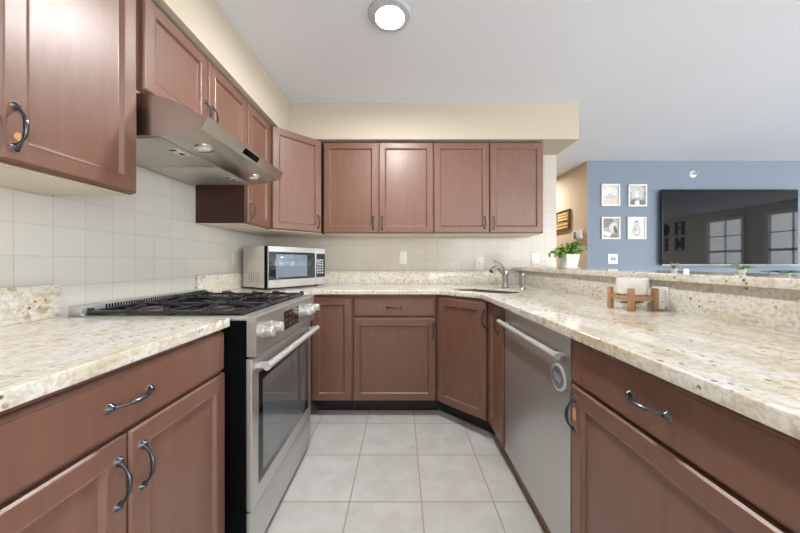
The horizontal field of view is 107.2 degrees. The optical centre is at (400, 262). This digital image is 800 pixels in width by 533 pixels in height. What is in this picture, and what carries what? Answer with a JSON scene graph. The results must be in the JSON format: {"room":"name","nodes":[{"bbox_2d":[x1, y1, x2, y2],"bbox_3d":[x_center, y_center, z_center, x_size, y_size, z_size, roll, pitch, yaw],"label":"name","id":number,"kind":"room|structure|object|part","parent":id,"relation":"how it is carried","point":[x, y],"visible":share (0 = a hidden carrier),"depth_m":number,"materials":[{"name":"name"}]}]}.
{"room":"kitchen","nodes":[
{"label":"kitchen","id":0,"kind":"room"},
{"bbox_2d":[3,187,264,236],"bbox_3d":[-1.310,-0.086,1.850,0.120,2.381,9.140,0,0,0],"label":"wall","id":1,"kind":"structure","parent":0,"point":[3,187],"depth_m":2.19,"materials":[{"name":"white tile"}]},
{"bbox_2d":[0,284,59,325],"bbox_3d":[-1.230,0.136,0.674,0.021,0.118,0.768,0,0,0],"label":"backsplash","id":2,"kind":"structure","parent":1,"relation":"attached to","point":[18,304],"depth_m":0.97,"materials":[{"name":"beige stone"}]},
{"bbox_2d":[0,0,135,195],"bbox_3d":[-1.070,-0.608,0.682,0.354,0.745,0.714,0,0,0],"label":"upper cabinet","id":3,"kind":"object","parent":1,"relation":"attached to","point":[68,67],"visible":1,"depth_m":0.84,"materials":[{"name":"brown paint"}]},
{"bbox_3d":[-0.911,-0.325,0.707,0.035,0.120,0.023,0,0,0],"label":"handle","id":4,"kind":"part","parent":3,"relation":"part of","materials":[{"name":"metal"}]},
{"bbox_2d":[0,165,265,317],"bbox_3d":[-1.246,-0.155,1.484,0.008,0.920,2.469,0,0,0],"label":"wall tiles","id":5,"kind":"structure","parent":1,"relation":"attached to","point":[149,241],"depth_m":1.28,"materials":[{"name":"white tile"}]},
{"bbox_2d":[232,249,237,263],"bbox_3d":[-1.237,-0.045,2.200,0.009,0.115,0.072,0,0,0],"label":"wall outlet","id":6,"kind":"object","parent":5,"relation":"attached to","point":[234,251],"visible":1,"depth_m":2.19,"materials":[{"name":"beige plastic"}]},
{"bbox_2d":[136,0,246,144],"bbox_3d":[-1.070,-0.800,1.419,0.354,0.360,0.728,0,0,0],"label":"upper cabinet","id":7,"kind":"object","parent":1,"relation":"attached to","point":[168,65],"visible":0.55,"depth_m":1.24,"materials":[{"name":"brown paint"}]},
{"bbox_3d":[-0.934,-0.801,1.240,0.022,0.349,0.352,0,0,0],"label":"door","id":8,"kind":"part","parent":7,"relation":"part of","materials":[{"name":"brown paint"}]},
{"bbox_3d":[-0.911,-0.708,1.393,0.035,0.120,0.023,0,0,0],"label":"handle","id":9,"kind":"part","parent":7,"relation":"part of","materials":[{"name":"metal"}]},
{"bbox_2d":[136,93,282,184],"bbox_3d":[-0.967,-0.529,1.398,0.548,0.160,0.676,0,0,0],"label":"range hood","id":10,"kind":"object","parent":7,"relation":"attached to","point":[176,142],"visible":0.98,"depth_m":1.22,"materials":[{"name":"metal"}]},
{"bbox_2d":[194,144,214,152],"bbox_3d":[-0.800,-0.463,1.200,0.071,0.020,0.072,0,0,0],"label":"lamp","id":11,"kind":"object","parent":10,"relation":"attached to","point":[198,148],"depth_m":1.19,"materials":[{"name":"white glass"}]},
{"bbox_3d":[-0.705,-0.504,1.392,0.017,0.024,0.130,0,0,0],"label":"control panel","id":12,"kind":"part","parent":10,"relation":"part of","materials":[{"name":"black plastic"}]},
{"bbox_2d":[247,175,260,179],"bbox_3d":[-0.800,-0.463,1.605,0.071,0.020,0.072,0,0,0],"label":"lamp","id":13,"kind":"object","parent":10,"relation":"attached to","point":[249,177],"depth_m":1.60,"materials":[{"name":"white glass"}]},
{"bbox_3d":[-0.911,-0.708,1.448,0.035,0.120,0.023,0,0,0],"label":"handle","id":14,"kind":"part","parent":7,"relation":"part of","materials":[{"name":"metal"}]},
{"bbox_3d":[-0.934,-0.801,1.599,0.022,0.349,0.356,0,0,0],"label":"door","id":15,"kind":"part","parent":7,"relation":"part of","materials":[{"name":"brown paint"}]},
{"bbox_2d":[195,272,243,291],"bbox_3d":[-1.230,0.136,2.243,0.021,0.118,0.936,0,0,0],"label":"backsplash","id":16,"kind":"structure","parent":1,"relation":"attached to","point":[226,281],"depth_m":1.98,"materials":[{"name":"beige stone"}]},
{"bbox_2d":[196,102,269,228],"bbox_3d":[-1.070,-0.608,1.939,0.354,0.745,0.310,0,0,0],"label":"upper cabinet","id":17,"kind":"object","parent":1,"relation":"attached to","point":[218,206],"visible":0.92,"depth_m":1.79,"materials":[{"name":"brown paint"}]},
{"bbox_3d":[-1.096,-0.608,1.784,0.296,0.736,0.001,0,0,0],"label":"panel","id":18,"kind":"part","parent":17,"relation":"part of","materials":[{"name":"brown wood"}]},
{"bbox_3d":[-0.911,-0.323,1.819,0.035,0.120,0.023,0,0,0],"label":"handle","id":19,"kind":"part","parent":17,"relation":"part of","materials":[{"name":"metal"}]},
{"bbox_3d":[-0.934,-0.609,1.939,0.022,0.734,0.297,0,0,0],"label":"door","id":20,"kind":"part","parent":17,"relation":"part of","materials":[{"name":"brown paint"}]},
{"bbox_2d":[231,125,328,236],"bbox_3d":[-0.934,-0.608,2.392,0.594,0.745,0.584,0,0,0],"label":"upper cabinet","id":21,"kind":"object","parent":1,"relation":"attached to","point":[297,199],"visible":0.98,"depth_m":2.24,"materials":[{"name":"brown paint"}]},
{"bbox_3d":[-0.783,-0.609,2.240,0.387,0.734,0.022,0,0,-45],"label":"door","id":22,"kind":"part","parent":21,"relation":"part of","materials":[{"name":"brown paint"}]},
{"bbox_2d":[265,236,527,237],"bbox_3d":[0.090,-0.086,2.780,2.680,2.381,0.120,0,0,0],"label":"wall","id":23,"kind":"structure","parent":0,"point":[265,236],"depth_m":2.72,"materials":[{"name":"beige paint"}]},
{"bbox_2d":[324,143,432,236],"bbox_3d":[-0.184,-0.608,2.539,0.896,0.745,0.352,0,0,0],"label":"upper cabinet","id":24,"kind":"object","parent":23,"relation":"attached to","point":[371,189],"visible":1,"depth_m":2.40,"materials":[{"name":"brown paint"}]},
{"bbox_3d":[-0.408,-0.609,2.404,0.444,0.734,0.022,0,0,0],"label":"door","id":25,"kind":"part","parent":24,"relation":"part of","materials":[{"name":"brown paint"}]},
{"bbox_3d":[0.042,-0.609,2.404,0.441,0.734,0.022,0,0,0],"label":"door","id":26,"kind":"part","parent":24,"relation":"part of","materials":[{"name":"brown paint"}]},
{"bbox_2d":[266,155,555,270],"bbox_3d":[0.093,-0.412,2.716,2.669,1.155,0.008,0,0,0],"label":"wall tiles","id":27,"kind":"structure","parent":23,"relation":"attached to","point":[341,254],"depth_m":2.71,"materials":[{"name":"white tile"}]},
{"bbox_2d":[399,251,406,263],"bbox_3d":[0.018,-0.045,2.707,0.072,0.115,0.009,0,0,0],"label":"wall outlet","id":28,"kind":"object","parent":27,"relation":"attached to","point":[402,254],"visible":1,"depth_m":2.71,"materials":[{"name":"white plastic"}]},
{"bbox_2d":[475,257,482,269],"bbox_3d":[0.720,0.007,2.707,0.072,0.115,0.010,0,0,0],"label":"light switch","id":29,"kind":"object","parent":27,"relation":"attached to","point":[478,260],"visible":1,"depth_m":2.71,"materials":[{"name":"white plastic"}]},
{"bbox_2d":[531,252,538,264],"bbox_3d":[1.232,-0.035,2.707,0.072,0.115,0.009,0,0,0],"label":"wall outlet","id":30,"kind":"object","parent":27,"relation":"attached to","point":[534,255],"visible":1,"depth_m":2.71,"materials":[{"name":"white plastic"}]},
{"bbox_2d":[325,271,518,283],"bbox_3d":[-0.070,0.136,2.700,2.298,0.118,0.020,0,0,0],"label":"backsplash","id":31,"kind":"structure","parent":23,"relation":"attached to","point":[331,277],"depth_m":2.69,"materials":[{"name":"beige stone"}]},
{"bbox_2d":[430,143,542,236],"bbox_3d":[0.714,-0.608,2.539,0.897,0.745,0.352,0,0,0],"label":"upper cabinet","id":32,"kind":"object","parent":23,"relation":"attached to","point":[480,189],"visible":0.98,"depth_m":2.40,"materials":[{"name":"brown paint"}]},
{"bbox_3d":[0.493,-0.609,2.404,0.449,0.734,0.022,0,0,0],"label":"door","id":33,"kind":"part","parent":32,"relation":"part of","materials":[{"name":"brown paint"}]},
{"bbox_3d":[0.941,-0.609,2.404,0.434,0.734,0.022,0,0,0],"label":"door","id":34,"kind":"part","parent":32,"relation":"part of","materials":[{"name":"brown paint"}]},
{"bbox_2d":[264,400,544,532],"bbox_3d":[3.375,1.155,1.850,9.490,0.100,9.140,0,0,0],"label":"floor","id":35,"kind":"structure","parent":0,"point":[359,471],"depth_m":1.49,"materials":[{"name":"tile"}]},
{"bbox_2d":[0,330,224,532],"bbox_3d":[-0.905,0.666,0.672,0.642,0.876,0.739,0,0,0],"label":"base cabinet","id":36,"kind":"object","parent":35,"relation":"on","point":[138,446],"visible":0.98,"depth_m":0.66,"materials":[{"name":"brown paint"}]},
{"bbox_3d":[-0.625,0.685,0.488,0.022,0.600,0.358,0,0,0],"label":"door","id":37,"kind":"part","parent":36,"relation":"part of","materials":[{"name":"brown paint"}]},
{"bbox_2d":[0,284,229,411],"bbox_3d":[-0.923,0.152,0.674,0.636,0.150,0.768,0,0,0],"label":"countertop","id":38,"kind":"structure","parent":36,"relation":"on","point":[42,353],"depth_m":0.76,"materials":[{"name":"beige stone"}]},
{"bbox_3d":[-0.602,0.481,0.641,0.035,0.120,0.023,0,0,0],"label":"handle","id":39,"kind":"part","parent":36,"relation":"part of","materials":[{"name":"metal"}]},
{"bbox_3d":[-0.602,0.309,0.672,0.036,0.022,0.121,0,0,0],"label":"handle","id":40,"kind":"part","parent":36,"relation":"part of","materials":[{"name":"metal"}]},
{"bbox_3d":[-0.602,0.481,0.701,0.035,0.120,0.023,0,0,0],"label":"handle","id":41,"kind":"part","parent":36,"relation":"part of","materials":[{"name":"metal"}]},
{"bbox_3d":[-0.625,0.685,0.855,0.022,0.600,0.363,0,0,0],"label":"door","id":42,"kind":"part","parent":36,"relation":"part of","materials":[{"name":"brown paint"}]},
{"bbox_2d":[68,289,319,532],"bbox_3d":[-0.834,0.631,1.410,0.729,0.948,0.700,0,0,0],"label":"gas range","id":43,"kind":"object","parent":35,"relation":"on","point":[267,369],"visible":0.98,"depth_m":1.16,"materials":[{"name":"silver metal"}]},
{"bbox_2d":[68,295,305,320],"bbox_3d":[-0.876,0.202,1.410,0.643,0.015,0.700,0,0,0],"label":"cooktop","id":44,"kind":"object","parent":43,"relation":"in","point":[152,309],"depth_m":1.16,"materials":[{"name":"metal"}]},
{"bbox_3d":[-0.494,0.257,1.105,0.050,0.051,0.051,0,0,0],"label":"knob","id":45,"kind":"part","parent":43,"relation":"part of","materials":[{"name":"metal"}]},
{"bbox_3d":[-0.494,0.257,1.185,0.050,0.051,0.051,0,0,0],"label":"knob","id":46,"kind":"part","parent":43,"relation":"part of","materials":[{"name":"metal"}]},
{"bbox_3d":[-0.550,0.989,1.410,0.018,0.164,0.692,0,0,0],"label":"drawer","id":47,"kind":"part","parent":43,"relation":"part of","materials":[{"name":"metal"}]},
{"bbox_3d":[-0.548,0.625,1.410,0.022,0.552,0.692,0,0,0],"label":"oven door","id":48,"kind":"part","parent":43,"relation":"part of","materials":[{"name":"metal"}]},
{"bbox_3d":[-0.537,0.266,1.410,0.034,0.146,0.700,0,0,0],"label":"control panel","id":49,"kind":"part","parent":43,"relation":"part of","materials":[{"name":"metal"}]},
{"bbox_3d":[-0.536,0.624,1.403,0.001,0.418,0.583,0,0,0],"label":"glass frame","id":50,"kind":"part","parent":43,"relation":"part of","materials":[{"name":"black glass"}]},
{"bbox_3d":[-0.508,0.383,1.410,0.058,0.027,0.656,0,0,0],"label":"handle","id":51,"kind":"part","parent":43,"relation":"part of","materials":[{"name":"silver metal"}]},
{"bbox_3d":[-0.494,0.257,1.545,0.050,0.051,0.051,0,0,0],"label":"knob","id":52,"kind":"part","parent":43,"relation":"part of","materials":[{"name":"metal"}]},
{"bbox_3d":[-0.494,0.257,1.612,0.050,0.051,0.051,0,0,0],"label":"knob","id":53,"kind":"part","parent":43,"relation":"part of","materials":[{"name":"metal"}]},
{"bbox_3d":[-0.494,0.257,1.695,0.050,0.051,0.051,0,0,0],"label":"knob","id":54,"kind":"part","parent":43,"relation":"part of","materials":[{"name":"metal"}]},
{"bbox_2d":[311,295,354,409],"bbox_3d":[-0.794,0.666,2.245,0.896,0.876,0.920,0,0,0],"label":"base cabinet","id":55,"kind":"object","parent":35,"relation":"on","point":[332,344],"visible":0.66,"depth_m":2.11,"materials":[{"name":"brown paint"}]},
{"bbox_2d":[195,271,799,439],"bbox_3d":[-0.070,0.152,1.510,2.342,0.150,2.400,0,0,0],"label":"countertop","id":56,"kind":"structure","parent":55,"relation":"on","point":[736,348],"depth_m":0.90,"materials":[{"name":"beige stone"}]},
{"bbox_2d":[243,246,324,288],"bbox_3d":[-0.922,0.037,2.374,0.314,0.314,0.537,0,0,33],"label":"microwave","id":57,"kind":"object","parent":56,"relation":"on","point":[266,267],"visible":0.98,"depth_m":2.20,"materials":[{"name":"silver metal"}]},
{"bbox_3d":[-0.826,0.033,2.253,0.016,0.300,0.416,0,0,33],"label":"door","id":58,"kind":"part","parent":57,"relation":"part of","materials":[{"name":"silver metal"}]},
{"bbox_3d":[-0.681,0.033,2.473,0.016,0.300,0.105,0,0,33],"label":"control panel","id":59,"kind":"part","parent":57,"relation":"part of","materials":[{"name":"silver metal"}]},
{"bbox_2d":[460,289,518,302],"bbox_3d":[0.596,0.307,2.079,0.462,0.200,0.268,0,0,45],"label":"sink","id":60,"kind":"object","parent":56,"relation":"in","point":[474,290],"visible":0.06,"depth_m":2.21,"materials":[{"name":"metal"}]},
{"bbox_2d":[489,261,509,287],"bbox_3d":[0.738,0.090,2.215,0.217,0.209,0.062,0,0,-37],"label":"faucet","id":61,"kind":"object","parent":56,"relation":"on","point":[505,282],"visible":0.99,"depth_m":2.24,"materials":[{"name":"silver metal"}]},
{"bbox_3d":[0.724,0.064,2.205,0.183,0.080,0.033,0,0,-37],"label":"spout","id":62,"kind":"part","parent":61,"relation":"part of","materials":[{"name":"silver metal"}]},
{"bbox_3d":[0.754,0.030,2.242,0.129,0.091,0.034,0,0,-24],"label":"lever","id":63,"kind":"part","parent":61,"relation":"part of","materials":[{"name":"silver metal"}]},
{"bbox_2d":[519,273,525,289],"bbox_3d":[0.860,0.135,2.085,0.044,0.119,0.044,0,0,0],"label":"sprayer","id":64,"kind":"object","parent":56,"relation":"on","point":[522,275],"visible":0.98,"depth_m":2.07,"materials":[{"name":"silver metal"}]},
{"bbox_2d":[607,286,658,310],"bbox_3d":[0.970,0.149,1.240,0.121,0.090,0.121,0,0,-5],"label":"stand","id":65,"kind":"object","parent":56,"relation":"on","point":[630,298],"visible":0.94,"depth_m":1.19,"materials":[{"name":"brown wood"}]},
{"bbox_3d":[0.914,0.149,1.287,0.017,0.090,0.017,0,0,-5],"label":"leg","id":66,"kind":"part","parent":65,"relation":"part of","materials":[{"name":"brown wood"}]},
{"bbox_3d":[0.918,0.145,1.236,0.012,0.018,0.086,0,0,-5],"label":"rail","id":67,"kind":"part","parent":65,"relation":"part of","materials":[{"name":"brown wood"}]},
{"bbox_3d":[0.923,0.149,1.184,0.017,0.090,0.017,0,0,-5],"label":"leg","id":68,"kind":"part","parent":65,"relation":"part of","materials":[{"name":"brown wood"}]},
{"bbox_2d":[615,277,648,295],"bbox_3d":[0.970,0.100,1.240,0.111,0.070,0.111,0,0,0],"label":"bowl","id":69,"kind":"object","parent":65,"relation":"on","point":[641,285],"visible":0.8,"depth_m":1.20,"materials":[{"name":"white ceramic"}]},
{"bbox_3d":[0.975,0.145,1.188,0.086,0.018,0.012,0,0,-5],"label":"rail","id":70,"kind":"part","parent":65,"relation":"part of","materials":[{"name":"brown wood"}]},
{"bbox_3d":[1.026,0.149,1.193,0.017,0.090,0.017,0,0,-5],"label":"leg","id":71,"kind":"part","parent":65,"relation":"part of","materials":[{"name":"brown wood"}]},
{"bbox_2d":[652,285,668,306],"bbox_3d":[1.075,0.139,1.224,0.009,0.082,0.075,0,0,0],"label":"wall outlet","id":72,"kind":"object","parent":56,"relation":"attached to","point":[653,286],"visible":0.38,"depth_m":1.19,"materials":[{"name":"white plastic"}]},
{"bbox_2d":[658,288,664,308],"bbox_3d":[1.057,0.148,1.215,0.026,0.084,0.045,0,0,0],"label":"plug adapter","id":73,"kind":"object","parent":72,"relation":"attached to","point":[661,291],"visible":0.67,"depth_m":1.19,"materials":[{"name":"white plastic"}]},
{"bbox_2d":[353,295,439,409],"bbox_3d":[-0.029,0.666,2.386,0.633,0.876,0.637,0,0,0],"label":"base cabinet","id":74,"kind":"object","parent":35,"relation":"on","point":[394,336],"visible":0.98,"depth_m":2.11,"materials":[{"name":"brown paint"}]},
{"bbox_3d":[-0.046,0.319,2.086,0.121,0.022,0.036,0,0,0],"label":"handle","id":75,"kind":"part","parent":74,"relation":"part of","materials":[{"name":"metal"}]},
{"bbox_3d":[-0.046,0.319,2.110,0.586,0.134,0.020,0,0,0],"label":"drawer","id":76,"kind":"part","parent":74,"relation":"part of","materials":[{"name":"brown paint"}]},
{"bbox_3d":[-0.046,0.691,2.109,0.586,0.588,0.022,0,0,0],"label":"door","id":77,"kind":"part","parent":74,"relation":"part of","materials":[{"name":"brown paint"}]},
{"bbox_2d":[436,295,495,434],"bbox_3d":[0.423,0.666,1.991,0.486,0.876,0.149,0,0,45],"label":"base cabinet","id":78,"kind":"object","parent":35,"relation":"on","point":[462,323],"visible":0.97,"depth_m":1.96,"materials":[{"name":"brown paint"}]},
{"bbox_3d":[0.507,0.348,1.826,0.023,0.120,0.035,0,0,45],"label":"handle","id":79,"kind":"part","parent":78,"relation":"part of","materials":[{"name":"metal"}]},
{"bbox_2d":[489,303,504,446],"bbox_3d":[0.579,0.666,1.699,0.142,0.876,0.262,0,0,0],"label":"base cabinet","id":80,"kind":"object","parent":35,"relation":"on","point":[496,331],"visible":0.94,"depth_m":1.68,"materials":[{"name":"brown reddish-brown stained wood"}]},
{"bbox_3d":[0.526,0.348,1.625,0.035,0.120,0.023,0,0,0],"label":"handle","id":81,"kind":"part","parent":80,"relation":"part of","materials":[{"name":"metal"}]},
{"bbox_2d":[496,309,575,532],"bbox_3d":[0.786,0.667,1.261,0.568,0.874,0.605,0,0,0],"label":"dishwasher","id":82,"kind":"object","parent":35,"relation":"on","point":[538,436],"visible":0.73,"depth_m":1.16,"materials":[{"name":"silver metal"}]},
{"bbox_3d":[0.526,0.309,1.262,0.047,0.023,0.587,0,0,0],"label":"handle","id":83,"kind":"part","parent":82,"relation":"part of","materials":[{"name":"silver metal"}]},
{"bbox_2d":[551,363,565,391],"bbox_3d":[0.546,0.400,1.028,0.007,0.092,0.092,0,0,0],"label":"magnet","id":84,"kind":"object","parent":82,"relation":"attached to","point":[558,377],"visible":1,"depth_m":1.02},
{"bbox_2d":[564,339,799,532],"bbox_3d":[0.784,0.666,0.645,0.552,0.876,0.600,0,0,0],"label":"base cabinet","id":85,"kind":"object","parent":35,"relation":"on","point":[651,454],"visible":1,"depth_m":0.60,"materials":[{"name":"reddish-brown stained wood"},{"name":"metal"}]},
{"bbox_3d":[0.526,0.471,0.915,0.035,0.120,0.023,0,0,0],"label":"handle","id":86,"kind":"part","parent":85,"relation":"part of","materials":[{"name":"metal"}]},
{"bbox_3d":[0.526,0.309,0.645,0.036,0.022,0.121,0,0,0],"label":"handle","id":87,"kind":"part","parent":85,"relation":"part of","materials":[{"name":"metal"}]},
{"bbox_2d":[217,0,799,177],"bbox_3d":[3.375,-1.326,1.850,9.490,0.100,9.140,0,0,0],"label":"ceiling","id":88,"kind":"structure","parent":0,"point":[649,80],"depth_m":1.86,"materials":[{"name":"white paint"}]},
{"bbox_2d":[151,0,578,154],"bbox_3d":[0.090,-1.133,0.760,2.680,0.285,3.920,0,0,0],"label":"soffit","id":89,"kind":"structure","parent":88,"relation":"attached to","point":[204,23],"depth_m":2.37,"materials":[{"name":"beige paint"}]},
{"bbox_2d":[369,0,410,32],"bbox_3d":[-0.057,-1.265,1.516,0.214,0.022,0.214,0,0,0],"label":"recessed light","id":90,"kind":"object","parent":88,"relation":"in","point":[390,16],"visible":1,"depth_m":1.50,"materials":[{"name":"white plastic"}]},
{"bbox_2d":[377,6,402,27],"bbox_3d":[-0.057,-1.265,1.516,0.137,0.014,0.137,0,0,0],"label":"diffuser","id":91,"kind":"object","parent":90,"relation":"attached to","point":[387,16],"depth_m":1.51,"materials":[{"name":"white plastic"}]},
{"bbox_2d":[556,161,587,267],"bbox_3d":[2.399,-0.086,5.000,0.122,2.381,2.600,0,0,0],"label":"wall","id":92,"kind":"structure","parent":0,"point":[571,186],"depth_m":3.95,"materials":[{"name":"beige paint"}]},
{"bbox_2d":[556,209,570,231],"bbox_3d":[2.320,-0.603,4.410,0.035,0.275,0.700,0,0,0],"label":"wall sign","id":93,"kind":"object","parent":92,"relation":"attached to","point":[563,218],"visible":0.66,"depth_m":4.20,"materials":[{"name":"brown wood"}]},
{"bbox_2d":[572,230,582,238],"bbox_3d":[2.316,-0.365,3.870,0.043,0.110,0.170,0,0,0],"label":"thermostat","id":94,"kind":"object","parent":92,"relation":"attached to","point":[578,234],"visible":0.98,"depth_m":3.84,"materials":[{"name":"white plastic"}]},
{"bbox_2d":[588,161,799,273],"bbox_3d":[5.170,-0.086,3.760,5.659,2.381,0.120,0,0,0],"label":"wall","id":95,"kind":"structure","parent":0,"point":[636,254],"depth_m":3.70,"materials":[{"name":"blue paint"}]},
{"bbox_2d":[601,184,619,205],"bbox_3d":[2.618,-0.844,3.688,0.230,0.276,0.024,0,0,0],"label":"picture frame","id":96,"kind":"object","parent":95,"relation":"attached to","point":[610,193],"visible":1,"depth_m":3.69,"materials":[{"name":"white paper"}]},
{"bbox_2d":[603,185,617,203],"bbox_3d":[2.618,-0.844,3.694,0.194,0.240,0.011,0,0,0],"label":"photograph","id":97,"kind":"object","parent":96,"relation":"attached to","point":[610,192],"depth_m":3.69},
{"bbox_2d":[601,217,619,238],"bbox_3d":[2.620,-0.430,3.688,0.230,0.276,0.024,0,0,0],"label":"picture frame","id":98,"kind":"object","parent":95,"relation":"attached to","point":[610,226],"visible":1,"depth_m":3.69,"materials":[{"name":"white paper"}]},
{"bbox_2d":[603,219,617,237],"bbox_3d":[2.620,-0.430,3.694,0.194,0.240,0.012,0,0,0],"label":"photograph","id":99,"kind":"object","parent":98,"relation":"attached to","point":[610,226],"depth_m":3.69},
{"bbox_2d":[608,254,617,263],"bbox_3d":[2.655,-0.045,3.696,0.120,0.125,0.008,0,0,0],"label":"wall outlet","id":100,"kind":"object","parent":95,"relation":"attached to","point":[612,258],"visible":1,"depth_m":3.69,"materials":[{"name":"white plastic"}]},
{"bbox_2d":[627,217,645,238],"bbox_3d":[2.944,-0.430,3.688,0.230,0.276,0.024,0,0,0],"label":"picture frame","id":101,"kind":"object","parent":95,"relation":"attached to","point":[636,226],"visible":1,"depth_m":3.69,"materials":[{"name":"white paper"}]},
{"bbox_2d":[629,219,643,237],"bbox_3d":[2.944,-0.430,3.694,0.194,0.240,0.012,0,0,0],"label":"photograph","id":102,"kind":"object","parent":101,"relation":"attached to","point":[636,226],"depth_m":3.69},
{"bbox_2d":[627,184,646,206],"bbox_3d":[2.954,-0.838,3.688,0.230,0.276,0.024,0,0,0],"label":"picture frame","id":103,"kind":"object","parent":95,"relation":"attached to","point":[636,193],"visible":1,"depth_m":3.69,"materials":[{"name":"white paper"}]},
{"bbox_2d":[630,186,644,204],"bbox_3d":[2.954,-0.838,3.694,0.194,0.240,0.012,0,0,0],"label":"photograph","id":104,"kind":"object","parent":103,"relation":"attached to","point":[637,193],"depth_m":3.69},
{"bbox_2d":[689,170,699,177],"bbox_3d":[3.661,-1.107,3.681,0.095,0.089,0.038,0,0,0],"label":"sprinkler head","id":105,"kind":"object","parent":95,"relation":"attached to","point":[692,174],"visible":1,"depth_m":3.69},
{"bbox_2d":[660,189,797,264],"bbox_3d":[4.045,-0.433,3.659,1.672,0.932,0.080,0,0,0],"label":"television","id":106,"kind":"object","parent":95,"relation":"attached to","point":[698,226],"visible":1,"depth_m":3.62,"materials":[{"name":"glass"}]},
{"bbox_3d":[1.166,0.590,1.509,0.128,1.030,2.419,0,0,0],"label":"wall","id":107,"kind":"structure","parent":0,"visible":0},
{"bbox_2d":[515,267,799,290],"bbox_3d":[1.235,0.059,1.494,0.370,0.032,2.428,0,0,0],"label":"bar","id":108,"kind":"object","parent":107,"relation":"on","point":[757,280],"visible":1,"depth_m":1.08,"materials":[{"name":"beige stone"}]},
{"bbox_2d":[548,238,589,268],"bbox_3d":[1.100,-0.061,1.957,0.262,0.205,0.176,0,0,14],"label":"potted plant","id":109,"kind":"object","parent":108,"relation":"on","point":[567,258],"visible":1,"depth_m":1.92,"materials":[{"name":"green plant"}]},
{"bbox_3d":[1.097,-0.101,1.962,0.230,0.117,0.136,0,0,13],"label":"stem","id":110,"kind":"part","parent":109,"relation":"part of","materials":[{"name":"green plant"}]},
{"bbox_3d":[1.108,-0.011,1.950,0.097,0.086,0.097,0,0,-7],"label":"pot","id":111,"kind":"part","parent":109,"relation":"part of","materials":[{"name":"white ceramic"}]},
{"bbox_2d":[666,263,678,271],"bbox_3d":[1.234,0.021,1.337,0.035,0.042,0.054,0,0,0],"label":"potted plant","id":112,"kind":"object","parent":108,"relation":"on","point":[672,265],"visible":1,"depth_m":1.33,"materials":[{"name":"grey plant"}]},
{"bbox_2d":[724,264,757,273],"bbox_3d":[1.299,0.024,1.127,0.087,0.035,0.087,0,0,-42],"label":"potted plant","id":113,"kind":"object","parent":108,"relation":"on","point":[738,269],"visible":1,"depth_m":1.12,"materials":[{"name":"green plant"}]},
{"bbox_3d":[1.300,0.034,1.130,0.034,0.015,0.034,0,0,0],"label":"pot","id":114,"kind":"part","parent":113,"relation":"part of","materials":[{"name":"white ceramic"}]},
{"bbox_2d":[761,270,799,274],"bbox_3d":[1.312,0.034,1.004,0.071,0.016,0.140,0,0,0],"label":"potted plant","id":115,"kind":"object","parent":108,"relation":"on","point":[783,272],"visible":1,"depth_m":1.00,"materials":[{"name":"green plant"}]},
{"bbox_2d":[519,271,799,333],"bbox_3d":[1.090,0.136,1.510,0.020,0.118,2.400,0,0,0],"label":"backsplash","id":116,"kind":"structure","parent":107,"relation":"attached to","point":[775,309],"depth_m":1.01,"materials":[{"name":"beige stone"}]}
]}

